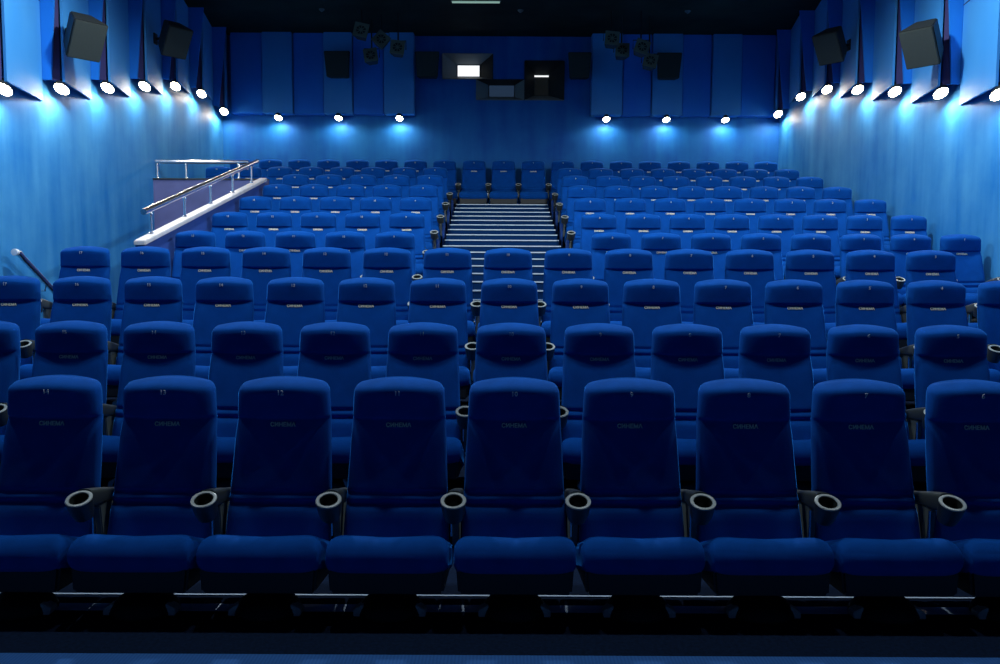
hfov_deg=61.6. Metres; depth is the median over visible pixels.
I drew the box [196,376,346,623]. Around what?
seat
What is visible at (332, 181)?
seat
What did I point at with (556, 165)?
seat
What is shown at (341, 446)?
seat cushion
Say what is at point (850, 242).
seat
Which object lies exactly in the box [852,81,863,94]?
spot lamp
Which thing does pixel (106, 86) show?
spot lamp
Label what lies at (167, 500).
seat
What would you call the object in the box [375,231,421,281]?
seat
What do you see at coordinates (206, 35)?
acoustic baffle
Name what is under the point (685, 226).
seat
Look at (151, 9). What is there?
acoustic baffle
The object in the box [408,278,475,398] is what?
seat
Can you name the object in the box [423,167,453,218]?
seat
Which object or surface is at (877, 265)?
seat
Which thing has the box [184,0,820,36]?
ceiling
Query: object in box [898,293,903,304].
seat cushion
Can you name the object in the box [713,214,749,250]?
seat
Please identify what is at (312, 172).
seat
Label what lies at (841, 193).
seat
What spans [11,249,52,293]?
stair rail
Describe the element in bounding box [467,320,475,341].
seat cushion
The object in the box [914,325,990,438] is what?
seat
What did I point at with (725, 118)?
spot lamp
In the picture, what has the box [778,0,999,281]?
wall
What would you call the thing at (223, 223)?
seat
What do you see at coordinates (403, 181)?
seat
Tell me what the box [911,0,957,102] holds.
acoustic baffle
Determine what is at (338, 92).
acoustic baffle
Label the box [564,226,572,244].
seat cushion
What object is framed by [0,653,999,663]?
floor
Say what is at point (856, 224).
seat
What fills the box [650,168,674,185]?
seat
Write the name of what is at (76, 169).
wall
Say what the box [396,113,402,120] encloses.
spot lamp
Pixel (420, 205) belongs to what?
seat
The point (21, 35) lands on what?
acoustic baffle
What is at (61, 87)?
spot lamp
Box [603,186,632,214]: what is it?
seat
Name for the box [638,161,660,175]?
seat
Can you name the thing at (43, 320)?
seat cushion
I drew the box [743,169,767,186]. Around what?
seat
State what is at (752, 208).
seat
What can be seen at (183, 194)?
handrail
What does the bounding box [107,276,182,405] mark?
seat
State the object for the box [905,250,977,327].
seat
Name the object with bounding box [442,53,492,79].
window
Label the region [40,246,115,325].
seat
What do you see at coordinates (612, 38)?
stage light
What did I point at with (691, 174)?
seat
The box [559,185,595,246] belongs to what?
seat
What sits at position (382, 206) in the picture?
seat
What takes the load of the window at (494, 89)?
in the wall at (449, 122)
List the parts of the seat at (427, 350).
backrest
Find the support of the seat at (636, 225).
on the floor at (61, 631)
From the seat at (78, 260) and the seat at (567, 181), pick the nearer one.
the seat at (78, 260)
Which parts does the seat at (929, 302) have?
backrest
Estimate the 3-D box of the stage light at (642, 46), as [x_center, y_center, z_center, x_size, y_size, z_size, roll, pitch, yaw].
[2.472,-5.201,14.656,0.319,0.791,0.292,0,5,0]
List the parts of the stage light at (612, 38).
frame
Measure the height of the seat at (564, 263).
0.950 m
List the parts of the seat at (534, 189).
backrest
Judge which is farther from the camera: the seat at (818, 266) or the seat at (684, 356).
the seat at (818, 266)
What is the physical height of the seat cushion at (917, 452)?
0.276 m
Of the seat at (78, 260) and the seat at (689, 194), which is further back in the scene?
the seat at (689, 194)
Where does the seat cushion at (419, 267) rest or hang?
on the seat at (414, 223)
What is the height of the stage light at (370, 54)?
0.795 m
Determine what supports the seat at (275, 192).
on the floor at (61, 631)
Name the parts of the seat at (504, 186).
backrest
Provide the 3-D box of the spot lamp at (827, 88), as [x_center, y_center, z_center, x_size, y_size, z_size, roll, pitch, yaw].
[5.309,-3.973,13.617,0.138,0.176,0.217,0,5,0]
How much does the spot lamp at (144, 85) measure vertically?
0.176 m
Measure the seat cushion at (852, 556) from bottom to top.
0.276 m
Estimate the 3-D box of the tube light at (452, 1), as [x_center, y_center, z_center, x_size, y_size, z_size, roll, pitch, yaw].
[-0.403,-5.532,14.034,0.840,0.060,0.070,0,5,0]
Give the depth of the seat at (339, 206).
11.53 m
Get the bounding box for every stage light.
[352,10,369,40]
[363,20,379,64]
[371,15,390,49]
[390,13,405,57]
[603,11,619,48]
[613,17,629,59]
[633,11,650,57]
[641,17,658,70]
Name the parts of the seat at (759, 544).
backrest, armrest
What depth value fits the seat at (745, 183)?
13.80 m
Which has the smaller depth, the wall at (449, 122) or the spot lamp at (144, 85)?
the spot lamp at (144, 85)
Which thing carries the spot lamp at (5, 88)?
attached to the acoustic baffle at (21, 35)
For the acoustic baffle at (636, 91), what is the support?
attached to the wall at (449, 122)
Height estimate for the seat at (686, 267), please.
0.950 m
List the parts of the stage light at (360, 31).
frame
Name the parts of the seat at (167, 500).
backrest, armrest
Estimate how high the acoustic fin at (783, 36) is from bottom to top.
1.450 m
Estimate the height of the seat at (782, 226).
0.950 m
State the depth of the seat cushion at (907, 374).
6.07 m
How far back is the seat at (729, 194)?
12.67 m
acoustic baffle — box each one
[0,0,42,100]
[46,0,90,98]
[94,0,130,96]
[132,0,162,94]
[169,0,189,93]
[196,12,212,100]
[219,34,228,110]
[230,32,264,114]
[261,32,295,114]
[293,33,325,115]
[323,32,353,115]
[353,33,384,115]
[384,32,414,115]
[590,33,622,116]
[621,34,651,116]
[650,34,683,116]
[680,35,711,116]
[709,34,742,117]
[738,35,775,117]
[774,36,782,112]
[789,15,805,102]
[812,0,837,96]
[839,0,864,97]
[872,0,907,100]
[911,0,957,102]
[959,0,999,104]
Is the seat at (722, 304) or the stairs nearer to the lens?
the seat at (722, 304)
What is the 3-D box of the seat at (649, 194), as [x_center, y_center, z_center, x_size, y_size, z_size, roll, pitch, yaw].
[2.380,-1.729,12.547,0.604,0.950,0.609,0,5,0]
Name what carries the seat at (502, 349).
on the floor at (61, 631)
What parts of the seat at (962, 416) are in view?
backrest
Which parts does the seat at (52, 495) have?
backrest, armrest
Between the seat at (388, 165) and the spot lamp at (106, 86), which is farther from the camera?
the seat at (388, 165)
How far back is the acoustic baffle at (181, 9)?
13.96 m
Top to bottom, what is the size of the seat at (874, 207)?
0.950 m
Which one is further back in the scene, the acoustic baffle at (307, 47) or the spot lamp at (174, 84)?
the acoustic baffle at (307, 47)
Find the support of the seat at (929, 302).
on the floor at (61, 631)
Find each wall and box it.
[0,0,223,317]
[135,182,264,277]
[153,179,268,229]
[223,35,779,207]
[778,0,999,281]
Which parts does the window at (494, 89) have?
sill, frame, pane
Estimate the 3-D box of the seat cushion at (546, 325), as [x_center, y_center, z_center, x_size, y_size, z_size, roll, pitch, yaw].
[0.624,0.028,7.462,0.534,0.276,0.451,0,5,0]
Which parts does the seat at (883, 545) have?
backrest, armrest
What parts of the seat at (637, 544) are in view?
backrest, armrest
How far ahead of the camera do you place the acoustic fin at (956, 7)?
9.89 m
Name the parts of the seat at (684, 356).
backrest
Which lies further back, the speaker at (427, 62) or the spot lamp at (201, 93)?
the speaker at (427, 62)
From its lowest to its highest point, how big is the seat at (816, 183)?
0.950 m
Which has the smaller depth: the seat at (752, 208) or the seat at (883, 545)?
the seat at (883, 545)
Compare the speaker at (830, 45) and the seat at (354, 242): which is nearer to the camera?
the seat at (354, 242)
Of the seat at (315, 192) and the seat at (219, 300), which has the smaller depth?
the seat at (219, 300)
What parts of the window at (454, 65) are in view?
sill, frame, pane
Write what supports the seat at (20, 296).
on the floor at (61, 631)
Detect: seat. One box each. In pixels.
[0,276,40,365]
[0,320,116,465]
[0,321,20,434]
[0,375,113,621]
[20,276,118,379]
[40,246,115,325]
[67,375,230,622]
[101,321,195,486]
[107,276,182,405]
[111,246,170,343]
[172,230,215,279]
[180,247,230,325]
[193,277,253,378]
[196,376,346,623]
[206,166,230,177]
[208,321,282,487]
[211,212,247,247]
[225,231,265,277]
[230,159,251,177]
[237,167,261,178]
[239,196,271,230]
[241,247,290,321]
[256,212,291,246]
[259,159,281,177]
[263,184,292,211]
[265,277,324,375]
[267,167,292,184]
[275,231,315,276]
[279,196,311,230]
[282,174,308,195]
[288,159,310,173]
[297,322,370,488]
[299,167,323,183]
[299,184,328,211]
[300,212,336,247]
[301,247,350,321]
[316,174,342,196]
[317,159,339,174]
[319,196,351,231]
[325,231,364,278]
[325,376,465,623]
[330,167,354,184]
[336,184,364,212]
[336,277,395,378]
[345,212,380,250]
[346,159,368,174]
[349,174,375,196]
[360,197,391,232]
[361,167,385,184]
[362,247,411,324]
[372,184,401,213]
[375,160,397,175]
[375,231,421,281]
[383,175,409,197]
[386,322,468,478]
[389,212,427,278]
[392,167,416,186]
[400,197,439,249]
[404,160,426,176]
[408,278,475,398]
[409,185,444,246]
[416,175,449,230]
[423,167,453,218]
[423,248,480,342]
[433,160,460,206]
[454,377,590,624]
[459,160,490,203]
[473,278,554,382]
[474,323,568,428]
[477,248,546,330]
[489,160,521,203]
[519,160,551,203]
[541,248,609,341]
[548,278,609,399]
[549,160,573,207]
[551,168,581,218]
[555,176,588,230]
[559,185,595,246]
[561,323,635,488]
[565,198,605,248]
[576,377,715,624]
[580,161,602,177]
[580,213,616,251]
[588,168,612,186]
[591,232,630,280]
[595,176,621,198]
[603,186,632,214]
[604,249,653,324]
[609,161,631,176]
[613,198,645,233]
[619,168,643,186]
[622,279,681,378]
[625,214,660,249]
[629,176,655,198]
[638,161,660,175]
[640,186,668,213]
[641,233,680,279]
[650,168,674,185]
[650,323,724,489]
[653,198,685,232]
[662,176,688,197]
[664,249,713,323]
[667,161,689,175]
[669,214,705,248]
[676,186,705,213]
[681,169,705,185]
[691,233,730,278]
[693,198,725,232]
[693,279,753,378]
[696,161,718,175]
[696,176,722,197]
[696,378,841,625]
[712,169,736,185]
[713,186,741,213]
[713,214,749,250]
[725,161,748,176]
[725,249,774,324]
[729,176,755,198]
[733,198,765,233]
[739,324,813,490]
[740,233,783,280]
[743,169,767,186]
[749,186,778,214]
[754,161,777,176]
[758,214,793,279]
[763,176,789,198]
[764,279,826,385]
[773,199,806,234]
[774,169,798,186]
[785,187,814,215]
[785,250,835,338]
[790,233,844,286]
[796,177,822,200]
[802,214,839,279]
[811,378,966,626]
[813,199,846,241]
[822,187,852,216]
[826,324,926,489]
[835,280,914,409]
[840,234,905,307]
[845,250,906,347]
[846,215,884,250]
[853,199,889,251]
[890,215,926,237]
[890,234,930,306]
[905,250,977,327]
[906,280,999,382]
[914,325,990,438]
[925,379,999,623]
[939,234,999,321]
[977,280,999,371]
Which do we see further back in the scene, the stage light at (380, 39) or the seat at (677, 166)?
the seat at (677, 166)
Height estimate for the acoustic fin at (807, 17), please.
1.360 m
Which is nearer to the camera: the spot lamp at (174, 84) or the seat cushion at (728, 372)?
the seat cushion at (728, 372)
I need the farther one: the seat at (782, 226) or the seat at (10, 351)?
the seat at (782, 226)
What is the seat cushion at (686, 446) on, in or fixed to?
on the seat at (684, 356)
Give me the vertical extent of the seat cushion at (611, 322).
0.276 m
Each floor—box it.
[0,207,999,657]
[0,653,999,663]
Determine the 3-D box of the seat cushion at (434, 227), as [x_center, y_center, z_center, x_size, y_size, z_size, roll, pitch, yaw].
[-1.163,-1.440,12.492,0.534,0.276,0.451,0,5,0]
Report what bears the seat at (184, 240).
on the floor at (61, 631)
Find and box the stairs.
[443,204,560,336]
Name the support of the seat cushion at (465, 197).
on the seat at (474, 187)
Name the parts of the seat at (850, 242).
backrest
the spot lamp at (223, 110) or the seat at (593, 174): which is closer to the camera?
the seat at (593, 174)
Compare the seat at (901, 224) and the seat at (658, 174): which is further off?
the seat at (658, 174)
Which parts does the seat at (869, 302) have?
backrest, armrest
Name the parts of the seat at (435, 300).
backrest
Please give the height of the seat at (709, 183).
0.950 m
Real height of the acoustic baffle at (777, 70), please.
1.450 m
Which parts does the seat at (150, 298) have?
backrest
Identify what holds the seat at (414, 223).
on the floor at (61, 631)
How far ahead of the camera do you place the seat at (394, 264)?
7.64 m
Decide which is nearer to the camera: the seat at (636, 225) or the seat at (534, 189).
the seat at (636, 225)
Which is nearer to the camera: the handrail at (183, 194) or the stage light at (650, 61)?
the handrail at (183, 194)
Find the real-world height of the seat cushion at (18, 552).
0.276 m
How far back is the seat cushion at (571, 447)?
4.82 m
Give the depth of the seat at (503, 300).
6.47 m
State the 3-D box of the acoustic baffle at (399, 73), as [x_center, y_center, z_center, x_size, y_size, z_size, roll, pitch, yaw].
[-1.941,-4.977,16.226,0.574,1.530,0.260,0,5,0]
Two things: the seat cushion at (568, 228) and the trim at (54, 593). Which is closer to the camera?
the trim at (54, 593)
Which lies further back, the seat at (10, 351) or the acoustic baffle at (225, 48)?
the acoustic baffle at (225, 48)
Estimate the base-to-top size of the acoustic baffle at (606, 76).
1.530 m
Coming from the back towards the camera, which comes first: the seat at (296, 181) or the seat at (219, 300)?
the seat at (296, 181)
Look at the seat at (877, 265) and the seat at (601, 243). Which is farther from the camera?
the seat at (601, 243)
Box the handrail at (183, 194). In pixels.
[140,159,258,233]
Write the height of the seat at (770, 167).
0.950 m
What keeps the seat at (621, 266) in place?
on the floor at (61, 631)
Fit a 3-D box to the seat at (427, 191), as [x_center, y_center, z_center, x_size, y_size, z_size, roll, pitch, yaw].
[-1.126,-1.746,12.547,0.604,0.950,0.609,0,5,0]
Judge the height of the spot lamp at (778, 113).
0.176 m
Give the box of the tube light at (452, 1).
[451,0,500,2]
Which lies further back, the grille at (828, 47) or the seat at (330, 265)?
the grille at (828, 47)
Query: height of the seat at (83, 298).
0.950 m
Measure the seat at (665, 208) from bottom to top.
0.950 m
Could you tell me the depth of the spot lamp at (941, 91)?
10.06 m
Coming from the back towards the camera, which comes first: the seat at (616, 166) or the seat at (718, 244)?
the seat at (616, 166)
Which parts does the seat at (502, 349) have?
backrest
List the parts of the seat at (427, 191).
backrest, panel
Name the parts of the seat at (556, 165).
backrest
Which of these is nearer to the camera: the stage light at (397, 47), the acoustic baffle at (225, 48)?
the stage light at (397, 47)
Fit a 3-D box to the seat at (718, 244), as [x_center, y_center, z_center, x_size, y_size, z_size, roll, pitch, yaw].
[2.374,-0.609,9.125,0.604,0.950,0.609,0,5,0]
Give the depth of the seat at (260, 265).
7.64 m
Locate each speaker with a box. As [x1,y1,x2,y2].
[63,11,107,61]
[153,20,192,59]
[324,51,349,78]
[415,51,438,78]
[568,52,591,79]
[657,52,681,79]
[812,26,850,65]
[899,18,943,68]
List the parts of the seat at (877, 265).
backrest, armrest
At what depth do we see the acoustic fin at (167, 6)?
13.39 m
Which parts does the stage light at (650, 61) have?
frame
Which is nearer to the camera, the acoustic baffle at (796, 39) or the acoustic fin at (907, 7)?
the acoustic fin at (907, 7)
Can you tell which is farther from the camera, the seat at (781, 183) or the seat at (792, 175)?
the seat at (792, 175)
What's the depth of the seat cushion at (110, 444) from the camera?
4.82 m
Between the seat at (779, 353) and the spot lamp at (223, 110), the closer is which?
the seat at (779, 353)
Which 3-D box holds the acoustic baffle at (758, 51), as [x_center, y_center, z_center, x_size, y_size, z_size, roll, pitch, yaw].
[4.974,-4.946,16.256,0.644,1.530,0.200,0,5,0]
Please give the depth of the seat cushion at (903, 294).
8.90 m
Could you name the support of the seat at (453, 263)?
on the floor at (61, 631)
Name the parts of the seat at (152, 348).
backrest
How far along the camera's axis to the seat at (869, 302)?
6.47 m
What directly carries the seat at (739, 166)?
on the floor at (61, 631)
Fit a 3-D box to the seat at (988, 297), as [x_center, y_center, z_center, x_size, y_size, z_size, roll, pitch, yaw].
[3.976,0.091,6.341,0.604,0.950,0.609,0,5,0]
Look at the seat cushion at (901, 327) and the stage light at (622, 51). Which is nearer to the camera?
the seat cushion at (901, 327)
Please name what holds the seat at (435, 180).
on the floor at (61, 631)
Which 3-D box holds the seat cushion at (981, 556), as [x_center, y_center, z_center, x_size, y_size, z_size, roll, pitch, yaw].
[2.277,1.030,3.809,0.534,0.276,0.451,0,5,0]
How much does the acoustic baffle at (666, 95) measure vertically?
1.530 m
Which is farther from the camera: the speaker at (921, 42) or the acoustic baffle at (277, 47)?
the acoustic baffle at (277, 47)
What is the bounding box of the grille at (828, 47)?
[812,33,842,65]
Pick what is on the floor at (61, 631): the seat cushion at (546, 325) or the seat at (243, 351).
the seat at (243, 351)
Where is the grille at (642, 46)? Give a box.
[638,42,646,50]
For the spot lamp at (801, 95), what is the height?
0.176 m
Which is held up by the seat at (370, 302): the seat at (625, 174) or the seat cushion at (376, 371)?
the seat cushion at (376, 371)
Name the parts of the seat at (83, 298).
backrest, armrest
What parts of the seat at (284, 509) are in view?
backrest, armrest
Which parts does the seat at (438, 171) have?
backrest, panel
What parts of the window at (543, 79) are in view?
frame, pane, sill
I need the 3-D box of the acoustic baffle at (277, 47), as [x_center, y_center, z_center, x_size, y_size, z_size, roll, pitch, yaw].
[-4.281,-4.988,16.226,0.574,1.530,0.260,0,5,0]
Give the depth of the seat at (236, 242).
9.25 m
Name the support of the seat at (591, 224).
on the floor at (61, 631)
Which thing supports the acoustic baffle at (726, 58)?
attached to the wall at (449, 122)
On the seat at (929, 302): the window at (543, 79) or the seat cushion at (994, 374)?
the seat cushion at (994, 374)
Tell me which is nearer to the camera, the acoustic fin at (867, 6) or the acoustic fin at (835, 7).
the acoustic fin at (867, 6)
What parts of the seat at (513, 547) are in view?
backrest, armrest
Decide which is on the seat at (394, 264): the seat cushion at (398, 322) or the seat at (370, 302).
the seat cushion at (398, 322)
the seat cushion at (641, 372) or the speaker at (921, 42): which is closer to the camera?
the seat cushion at (641, 372)
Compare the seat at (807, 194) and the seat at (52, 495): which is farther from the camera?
the seat at (807, 194)
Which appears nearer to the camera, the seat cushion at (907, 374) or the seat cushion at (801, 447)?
the seat cushion at (801, 447)
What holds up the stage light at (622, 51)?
hanging from the ceiling
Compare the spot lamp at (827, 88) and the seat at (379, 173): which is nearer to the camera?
the spot lamp at (827, 88)
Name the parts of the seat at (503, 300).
backrest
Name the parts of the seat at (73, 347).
backrest, armrest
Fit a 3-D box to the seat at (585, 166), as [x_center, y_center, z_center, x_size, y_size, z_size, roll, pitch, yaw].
[1.797,-2.802,15.932,0.604,0.950,0.609,0,5,0]
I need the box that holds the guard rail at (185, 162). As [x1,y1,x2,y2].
[155,160,248,177]
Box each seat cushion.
[0,435,4,460]
[0,534,78,571]
[20,364,32,379]
[40,318,49,325]
[67,534,204,571]
[102,435,119,461]
[107,364,120,384]
[111,319,121,335]
[183,320,192,325]
[195,365,209,378]
[196,535,329,572]
[217,437,235,462]
[283,366,297,375]
[325,535,453,573]
[332,437,350,462]
[371,366,385,378]
[396,320,407,324]
[416,264,422,274]
[425,242,432,249]
[432,226,440,241]
[446,437,464,466]
[449,191,457,206]
[454,536,575,573]
[459,191,487,203]
[459,366,471,390]
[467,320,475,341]
[489,192,517,202]
[519,192,547,203]
[541,321,550,336]
[548,367,562,386]
[562,438,581,463]
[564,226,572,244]
[573,243,579,248]
[576,536,704,574]
[610,321,621,324]
[636,367,650,378]
[677,438,695,464]
[700,537,833,575]
[724,368,738,378]
[793,439,810,465]
[812,368,826,385]
[825,323,835,338]
[825,538,963,575]
[834,266,839,277]
[884,245,889,251]
[897,323,906,338]
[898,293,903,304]
[901,368,914,388]
[902,293,905,306]
[908,439,925,465]
[951,538,999,576]
[965,293,977,305]
[968,323,977,327]
[989,369,999,382]
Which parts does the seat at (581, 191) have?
panel, backrest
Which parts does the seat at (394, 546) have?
backrest, armrest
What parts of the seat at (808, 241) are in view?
backrest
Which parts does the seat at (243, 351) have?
backrest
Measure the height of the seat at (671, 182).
0.950 m
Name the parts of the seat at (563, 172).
panel, backrest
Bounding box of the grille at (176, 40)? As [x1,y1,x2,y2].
[162,26,192,59]
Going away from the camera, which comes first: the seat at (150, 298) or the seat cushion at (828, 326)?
the seat at (150, 298)
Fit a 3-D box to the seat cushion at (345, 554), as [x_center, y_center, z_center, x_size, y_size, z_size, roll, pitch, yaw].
[-0.488,1.017,3.809,0.534,0.276,0.451,0,5,0]
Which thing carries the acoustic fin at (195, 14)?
attached to the acoustic baffle at (206, 35)
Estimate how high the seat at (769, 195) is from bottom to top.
0.950 m
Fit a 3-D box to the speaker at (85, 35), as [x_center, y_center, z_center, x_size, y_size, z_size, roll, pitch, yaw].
[-4.925,-3.489,9.905,0.623,0.537,0.621,0,5,0]
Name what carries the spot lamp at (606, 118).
attached to the acoustic baffle at (606, 76)
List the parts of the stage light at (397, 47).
frame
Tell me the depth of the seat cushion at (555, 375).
6.07 m
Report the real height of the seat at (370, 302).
0.950 m
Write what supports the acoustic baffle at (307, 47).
attached to the wall at (449, 122)
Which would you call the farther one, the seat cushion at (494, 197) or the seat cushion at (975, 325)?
the seat cushion at (494, 197)
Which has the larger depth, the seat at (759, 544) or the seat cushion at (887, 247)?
the seat cushion at (887, 247)
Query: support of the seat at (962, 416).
on the floor at (61, 631)
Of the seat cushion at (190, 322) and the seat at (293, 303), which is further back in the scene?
the seat cushion at (190, 322)
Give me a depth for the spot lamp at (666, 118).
16.15 m
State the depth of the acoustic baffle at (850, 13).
12.68 m
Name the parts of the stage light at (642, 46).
frame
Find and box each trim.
[54,593,974,598]
[56,603,972,614]
[134,178,266,244]
[153,178,268,179]
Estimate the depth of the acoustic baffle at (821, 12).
14.00 m
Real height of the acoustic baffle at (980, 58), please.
2.510 m
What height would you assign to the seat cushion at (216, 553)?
0.276 m
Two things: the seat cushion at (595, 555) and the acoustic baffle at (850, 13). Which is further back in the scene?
the acoustic baffle at (850, 13)
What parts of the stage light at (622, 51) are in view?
frame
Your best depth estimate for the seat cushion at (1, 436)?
4.83 m
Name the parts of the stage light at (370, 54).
frame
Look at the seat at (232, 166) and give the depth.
16.06 m
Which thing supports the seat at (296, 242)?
on the floor at (61, 631)
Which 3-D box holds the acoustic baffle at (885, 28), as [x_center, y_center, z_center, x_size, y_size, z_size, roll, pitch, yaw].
[5.346,-4.339,11.640,0.250,2.000,1.159,0,5,0]
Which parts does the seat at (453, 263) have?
backrest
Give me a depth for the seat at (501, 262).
7.65 m
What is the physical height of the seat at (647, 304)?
0.950 m
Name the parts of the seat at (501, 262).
backrest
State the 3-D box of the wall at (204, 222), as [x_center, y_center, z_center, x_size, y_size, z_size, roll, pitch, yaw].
[-3.705,-0.550,10.912,0.085,3.232,4.520,0,5,0]
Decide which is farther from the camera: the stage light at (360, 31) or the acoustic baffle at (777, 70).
the acoustic baffle at (777, 70)
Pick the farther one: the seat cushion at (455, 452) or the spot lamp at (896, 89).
the spot lamp at (896, 89)
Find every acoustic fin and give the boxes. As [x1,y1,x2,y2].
[39,0,54,79]
[88,0,102,79]
[128,0,142,78]
[160,0,175,79]
[188,7,203,87]
[212,27,225,105]
[777,30,790,108]
[799,10,814,90]
[827,0,842,82]
[860,0,875,82]
[900,0,914,83]
[948,0,963,83]
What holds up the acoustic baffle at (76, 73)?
attached to the wall at (76, 169)
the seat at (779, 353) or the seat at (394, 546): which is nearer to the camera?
the seat at (394, 546)
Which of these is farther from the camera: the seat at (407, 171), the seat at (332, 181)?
the seat at (407, 171)
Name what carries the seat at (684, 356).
on the floor at (61, 631)
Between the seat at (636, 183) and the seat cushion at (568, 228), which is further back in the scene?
the seat at (636, 183)
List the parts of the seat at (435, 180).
backrest, panel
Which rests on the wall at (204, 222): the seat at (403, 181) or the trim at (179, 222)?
the trim at (179, 222)
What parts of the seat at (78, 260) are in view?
armrest, backrest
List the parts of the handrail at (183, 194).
post, post, post, post, post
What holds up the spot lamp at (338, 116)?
attached to the acoustic baffle at (338, 92)
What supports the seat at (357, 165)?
on the floor at (61, 631)
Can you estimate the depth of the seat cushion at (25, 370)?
6.07 m
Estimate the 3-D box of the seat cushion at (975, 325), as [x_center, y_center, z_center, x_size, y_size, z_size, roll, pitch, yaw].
[3.948,0.044,7.462,0.534,0.276,0.451,0,5,0]
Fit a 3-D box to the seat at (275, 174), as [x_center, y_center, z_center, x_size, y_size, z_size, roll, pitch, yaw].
[-3.888,-2.463,14.788,0.604,0.950,0.609,0,5,0]
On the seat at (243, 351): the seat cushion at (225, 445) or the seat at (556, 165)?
the seat cushion at (225, 445)
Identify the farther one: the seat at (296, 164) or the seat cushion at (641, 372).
the seat at (296, 164)
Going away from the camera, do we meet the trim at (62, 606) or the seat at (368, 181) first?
the trim at (62, 606)
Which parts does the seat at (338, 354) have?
backrest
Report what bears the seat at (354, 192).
on the floor at (61, 631)
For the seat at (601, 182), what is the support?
on the floor at (61, 631)
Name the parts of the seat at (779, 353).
backrest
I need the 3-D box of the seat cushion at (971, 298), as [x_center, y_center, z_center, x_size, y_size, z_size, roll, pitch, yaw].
[5.103,-0.290,9.070,0.534,0.276,0.451,0,5,0]
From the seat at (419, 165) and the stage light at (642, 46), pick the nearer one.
the stage light at (642, 46)
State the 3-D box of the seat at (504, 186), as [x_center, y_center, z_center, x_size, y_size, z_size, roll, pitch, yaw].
[0.104,-2.811,15.932,0.604,0.950,0.609,0,5,0]
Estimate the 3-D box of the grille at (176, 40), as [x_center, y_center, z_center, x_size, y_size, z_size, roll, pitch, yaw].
[-4.823,-4.322,12.559,0.253,0.378,0.376,4,6,40]
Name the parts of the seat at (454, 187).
backrest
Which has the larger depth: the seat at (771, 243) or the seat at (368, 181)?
the seat at (368, 181)
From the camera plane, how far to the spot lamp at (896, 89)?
11.23 m
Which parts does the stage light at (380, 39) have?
frame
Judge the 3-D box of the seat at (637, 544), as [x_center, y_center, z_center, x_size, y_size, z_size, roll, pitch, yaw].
[0.655,0.747,3.867,0.604,1.011,0.609,0,5,0]
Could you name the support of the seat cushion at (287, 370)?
on the seat at (293, 303)
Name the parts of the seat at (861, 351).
backrest, armrest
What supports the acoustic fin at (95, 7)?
attached to the acoustic baffle at (116, 10)
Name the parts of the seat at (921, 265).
backrest, armrest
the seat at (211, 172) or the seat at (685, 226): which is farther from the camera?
the seat at (211, 172)
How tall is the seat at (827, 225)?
0.950 m
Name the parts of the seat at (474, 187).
backrest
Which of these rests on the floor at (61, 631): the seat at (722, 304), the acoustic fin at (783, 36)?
the seat at (722, 304)
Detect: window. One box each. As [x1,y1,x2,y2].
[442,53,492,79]
[476,79,523,99]
[524,60,564,100]
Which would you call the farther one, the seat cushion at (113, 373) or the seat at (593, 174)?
the seat at (593, 174)
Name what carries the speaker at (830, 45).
attached to the acoustic baffle at (850, 13)
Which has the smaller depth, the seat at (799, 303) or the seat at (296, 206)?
the seat at (799, 303)
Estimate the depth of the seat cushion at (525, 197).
15.67 m
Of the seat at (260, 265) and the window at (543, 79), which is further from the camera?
the window at (543, 79)
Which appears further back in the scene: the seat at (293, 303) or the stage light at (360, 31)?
the stage light at (360, 31)
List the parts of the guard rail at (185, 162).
post, post, rail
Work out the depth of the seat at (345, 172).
14.91 m
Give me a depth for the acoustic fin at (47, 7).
9.90 m
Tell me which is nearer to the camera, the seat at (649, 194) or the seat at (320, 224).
the seat at (320, 224)
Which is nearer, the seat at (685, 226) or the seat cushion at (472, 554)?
the seat cushion at (472, 554)
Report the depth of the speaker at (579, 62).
15.78 m
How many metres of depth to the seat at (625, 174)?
14.91 m
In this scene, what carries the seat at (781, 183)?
on the floor at (61, 631)
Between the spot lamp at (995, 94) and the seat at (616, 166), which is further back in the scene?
the seat at (616, 166)
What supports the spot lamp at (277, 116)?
attached to the acoustic baffle at (277, 47)
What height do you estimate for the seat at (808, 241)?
0.950 m
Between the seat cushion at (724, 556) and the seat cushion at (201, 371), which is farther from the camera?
the seat cushion at (201, 371)
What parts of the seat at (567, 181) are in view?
panel, backrest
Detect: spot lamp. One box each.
[0,77,12,95]
[54,78,68,94]
[101,78,113,92]
[139,78,150,90]
[170,78,180,90]
[197,87,205,97]
[220,105,227,114]
[274,113,281,119]
[335,113,341,120]
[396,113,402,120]
[603,114,609,121]
[663,115,669,121]
[722,115,728,122]
[774,107,781,117]
[796,90,805,100]
[822,82,831,93]
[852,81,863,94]
[888,82,901,96]
[933,83,948,98]
[989,82,999,100]
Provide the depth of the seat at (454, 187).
16.04 m
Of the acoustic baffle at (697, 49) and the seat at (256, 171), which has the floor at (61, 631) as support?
the seat at (256, 171)
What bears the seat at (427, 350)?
on the floor at (61, 631)
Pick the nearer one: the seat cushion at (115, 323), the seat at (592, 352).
the seat at (592, 352)
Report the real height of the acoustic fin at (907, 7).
2.000 m
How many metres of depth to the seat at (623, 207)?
11.53 m
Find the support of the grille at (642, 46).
attached to the stage light at (642, 46)
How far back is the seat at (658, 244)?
9.25 m
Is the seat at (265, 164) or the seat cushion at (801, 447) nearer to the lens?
the seat cushion at (801, 447)
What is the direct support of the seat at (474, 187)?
on the floor at (61, 631)
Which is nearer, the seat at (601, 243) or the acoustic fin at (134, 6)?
the seat at (601, 243)
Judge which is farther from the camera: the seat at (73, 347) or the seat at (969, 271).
the seat at (969, 271)
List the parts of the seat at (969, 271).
backrest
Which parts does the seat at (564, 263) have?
backrest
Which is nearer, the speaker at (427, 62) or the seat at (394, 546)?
the seat at (394, 546)

